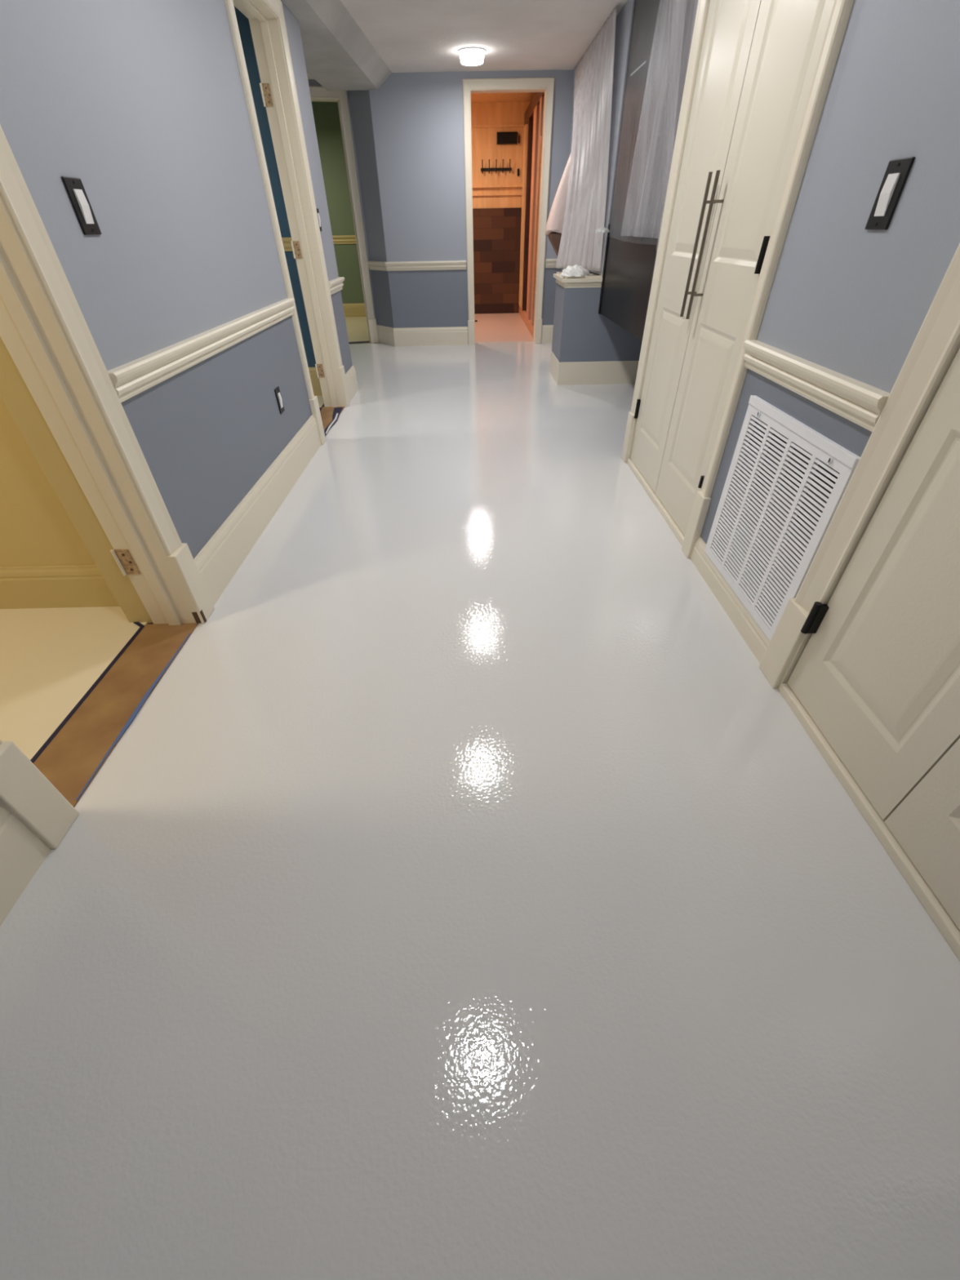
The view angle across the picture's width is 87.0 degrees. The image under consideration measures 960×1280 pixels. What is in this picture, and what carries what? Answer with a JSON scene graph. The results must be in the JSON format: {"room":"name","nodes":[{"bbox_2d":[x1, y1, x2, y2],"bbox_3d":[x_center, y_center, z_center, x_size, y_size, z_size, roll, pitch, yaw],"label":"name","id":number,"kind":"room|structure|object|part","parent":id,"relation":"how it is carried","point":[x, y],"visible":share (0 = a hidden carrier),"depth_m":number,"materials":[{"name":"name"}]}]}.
{"room":"hallway","nodes":[
{"label":"hallway","id":0,"kind":"room"},
{"bbox_2d":[0,5,315,567],"bbox_3d":[-2.104,-1.155,1.466,1.960,2.065,5.110,-1,39,0],"label":"wall","id":1,"kind":"structure","parent":0,"point":[36,529],"depth_m":1.65,"materials":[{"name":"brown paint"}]},
{"bbox_2d":[0,564,119,608],"bbox_3d":[-2.094,-0.169,1.762,1.840,0.165,0.019,-1,39,0],"label":"baseboard","id":2,"kind":"structure","parent":1,"relation":"attached to","point":[79,585],"depth_m":1.76,"materials":[{"name":"brown paint"}]},
{"bbox_2d":[0,336,152,622],"bbox_3d":[-1.172,-0.860,1.152,0.088,1.980,0.115,-1,39,0],"label":"door frame","id":3,"kind":"structure","parent":1,"relation":"attached to","point":[15,393],"depth_m":1.42,"materials":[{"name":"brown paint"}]},
{"bbox_2d":[281,237,292,251],"bbox_3d":[-2.124,-2.668,3.432,1.910,0.074,0.037,-1,39,0],"label":"trim","id":4,"kind":"structure","parent":1,"relation":"attached to","point":[286,241],"depth_m":3.43,"materials":[{"name":"brown paint"}]},
{"bbox_2d":[0,0,352,558],"bbox_3d":[-1.047,-0.818,1.031,0.135,2.065,6.470,-1,39,0],"label":"wall","id":5,"kind":"structure","parent":0,"point":[142,102],"depth_m":1.63,"materials":[{"name":"blue paint"}]},
{"bbox_2d":[61,176,101,235],"bbox_3d":[-0.980,-1.071,1.251,0.012,0.108,0.072,-1,39,0],"label":"light switch","id":6,"kind":"object","parent":5,"relation":"attached to","point":[74,188],"visible":1,"depth_m":1.24,"materials":[{"name":"black plastic"}]},
{"bbox_2d":[0,124,214,848],"bbox_3d":[-1.035,-0.601,0.812,0.183,2.008,0.896,-1,39,0],"label":"doorway","id":7,"kind":"structure","parent":5,"relation":"in","point":[44,330],"depth_m":1.25,"materials":[{"name":"beige paint"}]},
{"bbox_2d":[33,622,198,807],"bbox_3d":[-1.044,0.182,1.454,0.179,0.024,0.720,-1,39,0],"label":"door threshold","id":8,"kind":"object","parent":5,"relation":"attached to","point":[73,756],"depth_m":1.41,"materials":[{"name":"brown wood"}]},
{"bbox_2d":[75,633,190,799],"bbox_3d":[-0.959,0.178,1.436,0.014,0.001,0.630,-1,39,0],"label":"tape strip","id":9,"kind":"object","parent":8,"relation":"on","point":[136,710],"visible":1,"depth_m":1.40,"materials":[{"name":"blue"}]},
{"bbox_2d":[0,414,320,925],"bbox_3d":[-0.947,0.341,1.105,0.019,0.178,5.112,-1,39,0],"label":"baseboard","id":10,"kind":"structure","parent":5,"relation":"attached to","point":[22,853],"depth_m":1.93,"materials":[{"name":"beige paint"}]},
{"bbox_2d":[106,297,294,402],"bbox_3d":[-0.947,-0.147,0.705,0.037,0.074,5.112,-1,39,0],"label":"trim","id":11,"kind":"structure","parent":5,"relation":"attached to","point":[132,378],"depth_m":1.67,"materials":[{"name":"beige paint"}]},
{"bbox_2d":[274,386,284,413],"bbox_3d":[-0.990,-1.187,2.506,0.012,0.112,0.064,-1,39,0],"label":"wall outlet","id":12,"kind":"object","parent":5,"relation":"attached to","point":[277,390],"visible":1,"depth_m":2.50,"materials":[{"name":"black plastic"}]},
{"bbox_2d":[277,391,283,408],"bbox_3d":[-0.987,-1.187,2.506,0.006,0.067,0.029,-1,39,0],"label":"socket","id":13,"kind":"object","parent":12,"relation":"attached to","point":[280,403],"depth_m":2.50,"materials":[{"name":"white plastic"}]},
{"bbox_2d":[224,0,350,444],"bbox_3d":[-1.084,-2.254,2.873,0.182,1.950,0.936,-1,39,0],"label":"doorway","id":14,"kind":"structure","parent":5,"relation":"in","point":[266,17],"depth_m":2.90,"materials":[{"name":"beige paint"}]},
{"bbox_2d":[315,208,322,231],"bbox_3d":[-1.027,-2.681,3.229,0.012,0.112,0.080,-1,39,0],"label":"light switch","id":15,"kind":"object","parent":5,"relation":"attached to","point":[317,210],"visible":0.71,"depth_m":3.23,"materials":[{"name":"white plastic"}]},
{"bbox_2d":[320,406,344,432],"bbox_3d":[-1.093,-1.494,3.496,0.179,0.024,0.760,-1,39,0],"label":"trim","id":16,"kind":"structure","parent":5,"relation":"attached to","point":[326,412],"depth_m":3.62,"materials":[{"name":"brown wood"}]},
{"bbox_2d":[324,407,342,435],"bbox_3d":[-1.015,-1.510,3.492,0.065,0.004,0.691,-4,39,-4],"label":"tape strip","id":17,"kind":"object","parent":16,"relation":"on","point":[336,410],"depth_m":3.56,"materials":[{"name":"blue"}]},
{"bbox_3d":[-1.008,-1.482,3.456,0.021,0.001,0.461,-2,39,-1],"label":"tape strip","id":18,"kind":"part","parent":17,"relation":"part of","materials":[{"name":"white plastic"}]},
{"bbox_2d":[311,101,364,303],"bbox_3d":[-2.642,-4.880,5.830,3.200,2.300,2.900,-1,39,0],"label":"wall","id":19,"kind":"structure","parent":0,"point":[326,114],"depth_m":6.72,"materials":[{"name":"green paint"}]},
{"bbox_2d":[332,235,356,244],"bbox_3d":[-2.663,-5.536,7.018,3.000,0.092,0.037,-1,39,0],"label":"trim","id":20,"kind":"structure","parent":19,"relation":"attached to","point":[345,239],"depth_m":7.02,"materials":[{"name":"brown paint"}]},
{"bbox_2d":[342,302,365,316],"bbox_3d":[-2.652,-4.906,7.546,3.000,0.165,0.019,-1,39,0],"label":"baseboard","id":21,"kind":"structure","parent":19,"relation":"attached to","point":[349,309],"depth_m":7.54,"materials":[{"name":"brown paint"}]},
{"bbox_2d":[348,69,573,344],"bbox_3d":[-0.103,-4.221,5.157,2.160,2.065,0.330,-1,39,0],"label":"wall","id":22,"kind":"structure","parent":0,"point":[408,131],"depth_m":4.84,"materials":[{"name":"blue paint"}]},
{"bbox_2d":[307,79,377,325],"bbox_3d":[-1.929,-4.178,5.146,1.500,2.065,0.120,-9,40,-10],"label":"door frame","id":23,"kind":"structure","parent":22,"relation":"in","point":[311,82],"depth_m":4.98,"materials":[{"name":"green paint"}]},
{"bbox_2d":[308,85,378,342],"bbox_3d":[-1.695,-4.193,5.191,1.006,2.023,0.158,-9,40,-10],"label":"doorway","id":24,"kind":"structure","parent":22,"relation":"in","point":[317,93],"depth_m":5.03,"materials":[{"name":"beige paint"}]},
{"bbox_2d":[367,260,466,271],"bbox_3d":[-0.694,-3.873,5.239,1.092,0.074,0.238,8,40,11],"label":"trim","id":25,"kind":"structure","parent":22,"relation":"attached to","point":[455,264],"depth_m":5.21,"materials":[{"name":"beige paint"}]},
{"bbox_2d":[376,324,467,346],"bbox_3d":[-0.679,-3.390,5.647,1.078,0.175,0.218,8,40,11],"label":"baseboard","id":26,"kind":"structure","parent":22,"relation":"attached to","point":[449,335],"depth_m":5.62,"materials":[{"name":"beige paint"}]},
{"bbox_2d":[462,77,555,345],"bbox_3d":[0.262,-4.141,5.085,0.814,2.021,0.156,-1,39,0],"label":"doorway","id":27,"kind":"structure","parent":22,"relation":"in","point":[546,85],"depth_m":4.76,"materials":[{"name":"beige paint"}]},
{"bbox_2d":[541,324,553,343],"bbox_3d":[0.768,-3.401,5.628,0.161,0.175,0.019,-1,39,0],"label":"baseboard","id":28,"kind":"structure","parent":22,"relation":"attached to","point":[547,330],"depth_m":5.62,"materials":[{"name":"beige paint"}]},
{"bbox_2d":[545,258,557,267],"bbox_3d":[0.759,-3.885,5.220,0.161,0.074,0.037,-1,39,0],"label":"trim","id":29,"kind":"structure","parent":22,"relation":"attached to","point":[549,263],"depth_m":5.22,"materials":[{"name":"beige paint"}]},
{"bbox_2d":[306,0,627,78],"bbox_3d":[-0.259,-2.328,1.163,5.000,0.080,8.560,-1,39,0],"label":"ceiling","id":30,"kind":"structure","parent":0,"point":[409,36],"depth_m":3.46,"materials":[{"name":"paint"}]},
{"bbox_2d":[281,0,391,90],"bbox_3d":[-0.983,-2.250,1.216,0.630,0.107,8.270,-1,39,0],"label":"soffit","id":31,"kind":"structure","parent":30,"relation":"attached to","point":[338,54],"depth_m":3.48,"materials":[{"name":"paint"}]},
{"bbox_2d":[457,46,485,66],"bbox_3d":[-0.061,-4.460,3.869,0.216,0.064,0.216,-1,39,0],"label":"ceiling light","id":32,"kind":"object","parent":30,"relation":"attached to","point":[469,55],"visible":1,"depth_m":3.82,"materials":[{"name":"white plastic"}]},
{"bbox_2d":[555,6,616,271],"bbox_3d":[0.729,-3.821,4.053,0.279,1.299,1.836,-1,39,0],"label":"plastic sheet","id":33,"kind":"object","parent":30,"relation":"hanging from","point":[586,197],"visible":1,"depth_m":3.70,"materials":[{"name":"white plastic"}]},
{"bbox_2d":[598,0,698,341],"bbox_3d":[0.936,-2.582,2.744,0.050,1.563,1.672,-1,39,0],"label":"wall panel","id":34,"kind":"object","parent":30,"relation":"hanging from","point":[662,33],"depth_m":2.83,"materials":[{"name":"black"}]},
{"bbox_2d":[595,226,610,232],"bbox_3d":[0.855,-2.845,3.510,0.092,0.031,0.087,28,48,31],"label":"plastic","id":35,"kind":"object","parent":34,"relation":"attached to","point":[602,229],"visible":1,"depth_m":3.49,"materials":[{"name":"white plastic"}]},
{"bbox_3d":[0.902,-3.262,2.889,0.001,0.008,0.330,-1,39,0],"label":"tape strip","id":36,"kind":"part","parent":34,"relation":"part of","materials":[{"name":"white plastic"}]},
{"bbox_2d":[0,312,959,1279],"bbox_3d":[-0.954,-1.532,3.572,6.200,0.063,11.300,-1,39,0],"label":"floor","id":37,"kind":"structure","parent":0,"point":[465,895],"depth_m":0.97,"materials":[{"name":"white paint"}]},
{"bbox_2d":[30,626,144,763],"bbox_3d":[-1.138,0.161,1.461,0.013,0.001,0.656,-1,39,0],"label":"tape strip","id":38,"kind":"object","parent":37,"relation":"on","point":[50,739],"visible":0.75,"depth_m":1.45,"materials":[{"name":"black"}]},
{"bbox_2d":[133,622,144,626],"bbox_3d":[-1.163,-0.054,1.723,0.049,0.001,0.012,23,45,26],"label":"tape strip","id":39,"kind":"object","parent":37,"relation":"on","point":[138,624],"visible":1,"depth_m":1.72,"materials":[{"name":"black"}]},
{"bbox_2d":[348,341,368,343],"bbox_3d":[-1.675,-3.418,5.834,0.789,0.001,0.085,-9,40,-10],"label":"tape strip","id":40,"kind":"object","parent":37,"relation":"on","point":[357,341],"visible":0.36,"depth_m":5.87,"materials":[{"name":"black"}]},
{"bbox_2d":[518,92,544,337],"bbox_3d":[0.608,-4.991,6.050,0.095,2.098,2.340,-1,39,0],"label":"door","id":41,"kind":"structure","parent":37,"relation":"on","point":[534,113],"depth_m":5.96,"materials":[{"name":"brown wood"}]},
{"bbox_3d":[0.601,-5.640,6.850,0.070,1.870,0.280,-1,39,0],"label":"post","id":42,"kind":"part","parent":41,"relation":"part of","materials":[{"name":"brown wood"}]},
{"bbox_3d":[0.611,-5.316,6.455,0.070,1.870,0.100,-1,39,0],"label":"post","id":43,"kind":"part","parent":41,"relation":"part of","materials":[{"name":"brown wood"}]},
{"bbox_3d":[0.637,-4.222,6.681,0.065,0.108,2.340,-1,39,0],"label":"rail","id":44,"kind":"part","parent":41,"relation":"part of","materials":[{"name":"brown wood"}]},
{"bbox_3d":[0.622,-4.936,5.992,0.006,1.870,1.940,-1,39,0],"label":"glass panel","id":45,"kind":"part","parent":41,"relation":"part of","materials":[{"name":"brown"}]},
{"bbox_3d":[0.624,-4.841,5.876,0.070,1.870,0.300,-1,39,0],"label":"post","id":46,"kind":"part","parent":41,"relation":"part of","materials":[{"name":"brown wood"}]},
{"bbox_3d":[0.609,-5.755,5.422,0.065,0.120,2.340,-1,39,0],"label":"rail","id":47,"kind":"part","parent":41,"relation":"part of","materials":[{"name":"brown wood"}]},
{"bbox_3d":[0.634,-4.511,5.474,0.070,1.870,0.160,-1,39,0],"label":"post","id":48,"kind":"part","parent":41,"relation":"part of","materials":[{"name":"brown"}]},
{"bbox_3d":[0.598,-4.297,5.183,0.035,1.230,0.014,-1,39,0],"label":"handle","id":49,"kind":"part","parent":41,"relation":"part of","materials":[{"name":"orange wood"}]},
{"bbox_3d":[0.640,-4.295,5.211,0.070,1.870,0.080,-1,39,0],"label":"post","id":50,"kind":"part","parent":41,"relation":"part of","materials":[{"name":"brown wood"}]},
{"bbox_2d":[471,101,530,312],"bbox_3d":[0.261,-5.859,6.959,2.540,2.300,0.080,-1,39,0],"label":"wall","id":51,"kind":"structure","parent":0,"point":[484,146],"depth_m":6.55,"materials":[{"name":"brown wood"}]},
{"bbox_2d":[480,159,511,173],"bbox_3d":[0.211,-6.173,6.596,0.405,0.135,0.080,-1,39,0],"label":"hook rack","id":52,"kind":"object","parent":51,"relation":"attached to","point":[503,168],"visible":1,"depth_m":6.62,"materials":[{"name":"black metal"}]},
{"bbox_3d":[0.211,-6.171,6.635,0.405,0.029,0.021,-1,39,0],"label":"rail","id":53,"kind":"part","parent":52,"relation":"part of","materials":[{"name":"black plastic"}]},
{"bbox_2d":[472,207,521,314],"bbox_3d":[-0.043,-5.394,7.257,1.235,1.212,0.033,-1,39,0],"label":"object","id":54,"kind":"object","parent":51,"relation":"attached to","point":[496,231],"visible":0.48,"depth_m":7.22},
{"bbox_2d":[471,124,524,195],"bbox_3d":[-0.056,-6.218,6.576,1.240,0.670,0.045,-1,39,0],"label":"ledge","id":55,"kind":"object","parent":51,"relation":"attached to","point":[508,125],"visible":0.48,"depth_m":6.71,"materials":[{"name":"brown wood"}]},
{"bbox_2d":[496,131,517,144],"bbox_3d":[0.343,-6.388,6.440,0.260,0.110,0.053,-1,39,0],"label":"air vent","id":56,"kind":"object","parent":51,"relation":"in","point":[508,137],"visible":1,"depth_m":6.42,"materials":[{"name":"black plastic"}]},
{"bbox_2d":[471,92,535,102],"bbox_3d":[0.268,-5.935,5.325,2.540,0.070,2.510,-1,39,0],"label":"ceiling","id":57,"kind":"structure","parent":0,"point":[517,96],"depth_m":6.03,"materials":[{"name":"brown wood"}]},
{"bbox_2d":[551,282,642,362],"bbox_3d":[1.253,-2.558,4.176,1.235,0.700,0.485,-1,39,0],"label":"wall","id":58,"kind":"structure","parent":0,"point":[580,334],"depth_m":4.00,"materials":[{"name":"blue paint"}]},
{"bbox_2d":[553,271,602,288],"bbox_3d":[1.225,-2.828,3.954,1.240,0.070,0.525,-1,39,0],"label":"cap","id":59,"kind":"object","parent":58,"relation":"on","point":[592,280],"visible":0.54,"depth_m":3.77,"materials":[{"name":"beige paint"}]},
{"bbox_2d":[560,264,589,276],"bbox_3d":[0.705,-2.745,3.756,0.221,0.070,0.142,-1,39,0],"label":"plastic","id":60,"kind":"object","parent":59,"relation":"on","point":[575,270],"visible":1,"depth_m":3.72,"materials":[{"name":"white plastic"}]},
{"bbox_2d":[550,351,639,385],"bbox_3d":[1.255,-2.353,4.345,1.238,0.170,0.491,-1,39,0],"label":"baseboard","id":61,"kind":"structure","parent":58,"relation":"attached to","point":[609,372],"depth_m":4.16,"materials":[{"name":"beige paint"}]},
{"bbox_2d":[560,0,635,275],"bbox_3d":[0.924,-3.564,4.333,0.145,2.065,2.015,-1,39,0],"label":"wall","id":62,"kind":"structure","parent":0,"point":[624,21],"depth_m":3.27,"materials":[{"name":"blue paint"}]},
{"bbox_2d":[548,233,564,269],"bbox_3d":[0.742,-3.530,4.638,0.222,0.308,0.180,-1,39,0],"label":"wall bracket","id":63,"kind":"object","parent":62,"relation":"attached to","point":[554,238],"visible":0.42,"depth_m":4.51,"materials":[{"name":"brown wood"}]},
{"bbox_2d":[545,154,570,235],"bbox_3d":[0.722,-3.859,4.376,0.273,0.568,0.272,-1,39,0],"label":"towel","id":64,"kind":"object","parent":63,"relation":"on","point":[556,217],"visible":0.47,"depth_m":4.36,"materials":[{"name":"beige fabric"}]},
{"bbox_2d":[700,0,959,622],"bbox_3d":[0.928,-0.333,0.396,0.135,2.065,4.800,-1,39,0],"label":"wall","id":65,"kind":"structure","parent":0,"point":[846,298],"depth_m":1.10,"materials":[{"name":"blue paint"}]},
{"bbox_2d":[630,0,761,493],"bbox_3d":[0.818,-1.612,2.005,0.078,1.945,0.488,-1,39,0],"label":"door","id":66,"kind":"structure","parent":65,"relation":"in","point":[731,24],"depth_m":1.95,"materials":[{"name":"beige paint"}]},
{"bbox_3d":[0.790,-1.434,1.857,0.012,0.418,0.012,-1,39,0],"label":"bar handle","id":67,"kind":"part","parent":66,"relation":"part of","materials":[{"name":"silver metal"}]},
{"bbox_2d":[689,536,769,663],"bbox_3d":[0.851,-0.160,1.738,0.019,0.098,0.657,-1,39,0],"label":"baseboard","id":68,"kind":"structure","parent":65,"relation":"attached to","point":[753,635],"depth_m":1.70,"materials":[{"name":"beige paint"}]},
{"bbox_2d":[621,0,853,558],"bbox_3d":[0.881,-1.473,1.801,0.162,2.048,1.126,-1,39,0],"label":"trim","id":69,"kind":"structure","parent":65,"relation":"attached to","point":[841,11],"depth_m":1.73,"materials":[{"name":"beige paint"}]},
{"bbox_3d":[0.902,-0.692,2.442,0.149,0.026,0.970,-1,39,0],"label":"sill","id":70,"kind":"part","parent":69,"relation":"part of","materials":[{"name":"beige paint"}]},
{"bbox_2d":[655,0,834,535],"bbox_3d":[0.827,-1.299,1.624,0.078,1.945,0.488,-1,39,0],"label":"door","id":71,"kind":"structure","parent":65,"relation":"in","point":[788,37],"depth_m":1.62,"materials":[{"name":"beige paint"}]},
{"bbox_3d":[0.791,-1.391,1.804,0.012,0.418,0.012,-1,39,0],"label":"bar handle","id":72,"kind":"part","parent":71,"relation":"part of","materials":[{"name":"silver metal"}]},
{"bbox_2d":[704,395,860,641],"bbox_3d":[0.874,-0.369,1.510,0.080,0.541,0.544,-1,39,0],"label":"air vent","id":73,"kind":"object","parent":65,"relation":"in","point":[798,480],"visible":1,"depth_m":1.46,"materials":[{"name":"white metal"}]},
{"bbox_2d":[743,339,889,431],"bbox_3d":[0.832,-0.678,1.312,0.037,0.074,0.657,-1,39,0],"label":"trim","id":74,"kind":"structure","parent":65,"relation":"attached to","point":[861,403],"depth_m":1.23,"materials":[{"name":"beige paint"}]},
{"bbox_2d":[759,243,959,960],"bbox_3d":[0.913,-0.387,0.460,0.162,2.068,1.054,-1,39,0],"label":"trim","id":75,"kind":"structure","parent":65,"relation":"attached to","point":[936,344],"depth_m":1.08,"materials":[{"name":"beige paint"}]},
{"bbox_3d":[0.934,0.405,1.105,0.149,0.026,0.870,-1,39,0],"label":"sill","id":76,"kind":"part","parent":75,"relation":"part of","materials":[{"name":"beige paint"}]},
{"bbox_2d":[786,347,959,820],"bbox_3d":[0.857,-0.501,0.650,0.064,1.945,0.440,-1,39,0],"label":"door","id":77,"kind":"structure","parent":65,"relation":"in","point":[877,672],"depth_m":1.04,"materials":[{"name":"beige paint"}]},
{"bbox_2d":[864,156,915,229],"bbox_3d":[0.838,-0.915,1.041,0.012,0.110,0.072,-1,39,0],"label":"light switch","id":78,"kind":"object","parent":65,"relation":"attached to","point":[897,171],"visible":1,"depth_m":1.03,"materials":[{"name":"black plastic"}]},
{"bbox_2d":[884,737,959,930],"bbox_3d":[0.881,-0.222,0.310,0.034,1.945,0.431,-1,39,0],"label":"door","id":79,"kind":"structure","parent":65,"relation":"in","point":[926,824],"depth_m":0.96,"materials":[{"name":"beige paint"}]},
{"bbox_3d":[-1.923,-3.507,4.328,1.460,2.065,2.290,-1,39,0],"label":"wall","id":80,"kind":"structure","parent":0,"visible":0},
{"bbox_2d":[308,365,358,401],"bbox_3d":[-2.036,-1.994,3.952,2.061,0.205,0.458,-1,39,0],"label":"baseboard","id":81,"kind":"structure","parent":80,"relation":"attached to","point":[351,376],"depth_m":3.98,"materials":[{"name":"beige paint"}]},
{"bbox_2d":[328,276,344,295],"bbox_3d":[-1.264,-2.494,3.572,0.534,0.074,0.476,-1,39,0],"label":"trim","id":82,"kind":"structure","parent":80,"relation":"attached to","point":[335,285],"depth_m":3.55,"materials":[{"name":"beige paint"}]}
]}

